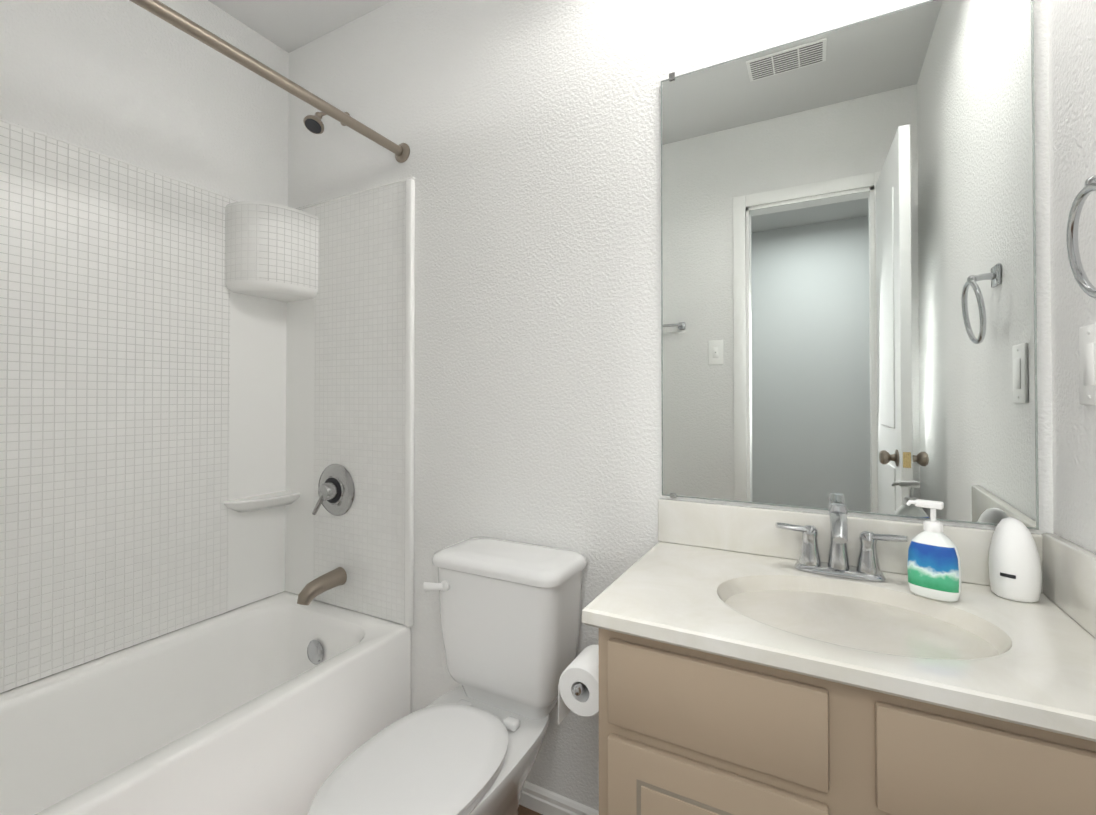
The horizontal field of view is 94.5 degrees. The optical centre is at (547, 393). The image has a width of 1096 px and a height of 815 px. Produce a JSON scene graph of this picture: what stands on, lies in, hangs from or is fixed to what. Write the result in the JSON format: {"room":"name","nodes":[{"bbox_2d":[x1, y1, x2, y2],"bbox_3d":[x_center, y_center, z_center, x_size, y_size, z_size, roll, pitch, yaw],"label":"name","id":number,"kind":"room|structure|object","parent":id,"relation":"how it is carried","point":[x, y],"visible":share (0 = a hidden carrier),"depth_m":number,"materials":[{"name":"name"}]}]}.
{"room":"bathroom","nodes":[
{"label":"bathroom","id":0,"kind":"room"},
{"bbox_2d":[0,0,288,607],"bbox_3d":[-1.470,-0.091,1.447,0.100,2.650,1.495,0,-1,28],"label":"wall","id":1,"kind":"structure","parent":0,"point":[129,81],"depth_m":1.67,"materials":[{"name":"white paint"}]},
{"bbox_2d":[0,118,414,692],"bbox_3d":[-1.118,0.018,1.258,0.696,1.548,1.492,0,-1,28],"label":"shower surround","id":2,"kind":"structure","parent":1,"relation":"attached to","point":[201,389],"depth_m":1.73,"materials":[{"name":"tile"}]},
{"bbox_2d":[297,567,346,604],"bbox_3d":[-0.819,0.694,1.823,0.068,0.091,0.176,0,-1,28],"label":"tub spout","id":3,"kind":"object","parent":2,"relation":"attached to","point":[314,588],"visible":1,"depth_m":1.81,"materials":[{"name":"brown metal"}]},
{"bbox_2d":[312,464,354,515],"bbox_3d":[-0.818,0.362,1.880,0.196,0.196,0.081,0,-1,28],"label":"shower valve","id":4,"kind":"object","parent":2,"relation":"attached to","point":[336,491],"visible":1,"depth_m":1.88,"materials":[{"name":"grey metal"}]},
{"bbox_2d":[208,0,392,52],"bbox_3d":[-0.401,-1.447,0.889,2.525,0.050,1.695,0,-1,28],"label":"ceiling","id":5,"kind":"structure","parent":0,"point":[288,26],"depth_m":1.89,"materials":[{"name":"white paint"}]},
{"bbox_2d":[519,804,541,814],"bbox_3d":[-0.661,1.247,0.375,2.525,0.050,2.795,0,-1,28],"label":"floor","id":6,"kind":"structure","parent":0,"point":[523,810],"depth_m":1.50,"materials":[{"name":"tile"}]},
{"bbox_2d":[0,591,410,814],"bbox_3d":[-1.122,1.013,1.250,0.682,0.438,1.486,0,-1,28],"label":"bathtub","id":7,"kind":"object","parent":6,"relation":"on","point":[283,703],"visible":1,"depth_m":1.46,"materials":[{"name":"white ceramic"}]},
{"bbox_2d":[308,536,586,814],"bbox_3d":[-0.221,0.834,1.207,0.406,0.795,0.700,0,-1,28],"label":"toilet","id":8,"kind":"object","parent":6,"relation":"on","point":[509,620],"visible":1,"depth_m":1.27,"materials":[{"name":"white ceramic"}]},
{"bbox_2d":[582,498,1095,814],"bbox_3d":[0.516,0.739,0.935,0.768,0.979,0.498,0,-1,28],"label":"bathroom vanity","id":9,"kind":"object","parent":6,"relation":"on","point":[746,667],"visible":0.92,"depth_m":0.81,"materials":[{"name":"beige paint"}]},
{"bbox_2d":[558,645,598,724],"bbox_3d":[0.114,0.641,1.115,0.136,0.137,0.184,0,-1,28],"label":"toilet paper roll","id":10,"kind":"object","parent":9,"relation":"attached to","point":[578,689],"visible":0.58,"depth_m":1.07,"materials":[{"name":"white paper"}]},
{"bbox_2d":[775,503,908,581],"bbox_3d":[0.601,0.308,1.046,0.245,0.148,0.139,0,-1,28],"label":"faucet","id":11,"kind":"object","parent":9,"relation":"on","point":[867,568],"visible":1,"depth_m":1.06,"materials":[{"name":"silver metal"}]},
{"bbox_2d":[906,499,961,601],"bbox_3d":[0.726,0.292,0.955,0.081,0.178,0.057,0,-1,28],"label":"soap bottle","id":12,"kind":"object","parent":9,"relation":"on","point":[934,571],"visible":1,"depth_m":0.94,"materials":[{"name":"white plastic"}]},
{"bbox_2d":[989,517,1041,602],"bbox_3d":[0.878,0.309,0.954,0.072,0.144,0.079,0,-1,28],"label":"air freshener","id":13,"kind":"object","parent":9,"relation":"on","point":[1015,572],"visible":1,"depth_m":0.93,"materials":[{"name":"white plastic"}]},
{"bbox_2d":[288,0,1052,810],"bbox_3d":[-0.025,-0.090,1.577,2.525,2.650,0.100,0,-1,28],"label":"wall","id":14,"kind":"structure","parent":0,"point":[528,132],"depth_m":1.52,"materials":[{"name":"white paint"}]},
{"bbox_2d":[130,0,409,162],"bbox_3d":[-0.865,-0.857,1.131,0.068,0.068,1.494,0,-1,28],"label":"rail","id":15,"kind":"object","parent":14,"relation":"attached to","point":[181,22],"visible":1,"depth_m":1.33,"materials":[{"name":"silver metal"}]},
{"bbox_2d":[303,112,349,133],"bbox_3d":[-0.807,-1.004,1.851,0.070,0.137,0.172,0,-1,28],"label":"shower head","id":16,"kind":"object","parent":14,"relation":"attached to","point":[314,124],"visible":0.75,"depth_m":1.80},
{"bbox_2d":[519,781,598,814],"bbox_3d":[-0.079,1.201,1.527,0.885,0.068,0.012,0,-1,28],"label":"baseboard","id":17,"kind":"structure","parent":14,"relation":"attached to","point":[539,799],"depth_m":1.47,"materials":[{"name":"white paint"}]},
{"bbox_2d":[661,0,1038,529],"bbox_3d":[0.626,-0.287,1.166,0.741,1.114,0.010,0,-1,28],"label":"mirror","id":18,"kind":"object","parent":14,"relation":"attached to","point":[848,272],"visible":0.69,"depth_m":1.13,"materials":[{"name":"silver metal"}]},
{"bbox_2d":[1047,0,1095,553],"bbox_3d":[0.667,-0.103,0.301,0.100,2.650,1.495,0,-1,28],"label":"wall","id":19,"kind":"structure","parent":0,"point":[1072,84],"depth_m":0.90,"materials":[{"name":"white paint"}]},
{"bbox_2d":[1066,175,1095,298],"bbox_3d":[0.789,-0.230,0.705,0.065,0.196,0.164,0,-1,28],"label":"towel ring","id":20,"kind":"object","parent":19,"relation":"attached to","point":[1087,287],"visible":1,"depth_m":0.76,"materials":[{"name":"silver metal"}]},
{"bbox_2d":[1079,323,1095,404],"bbox_3d":[0.889,-0.048,0.829,0.008,0.132,0.080,0,-1,28],"label":"switch plate","id":21,"kind":"object","parent":19,"relation":"attached to","point":[1087,351],"visible":0.98,"depth_m":0.83,"materials":[{"name":"white plastic"}]}
]}

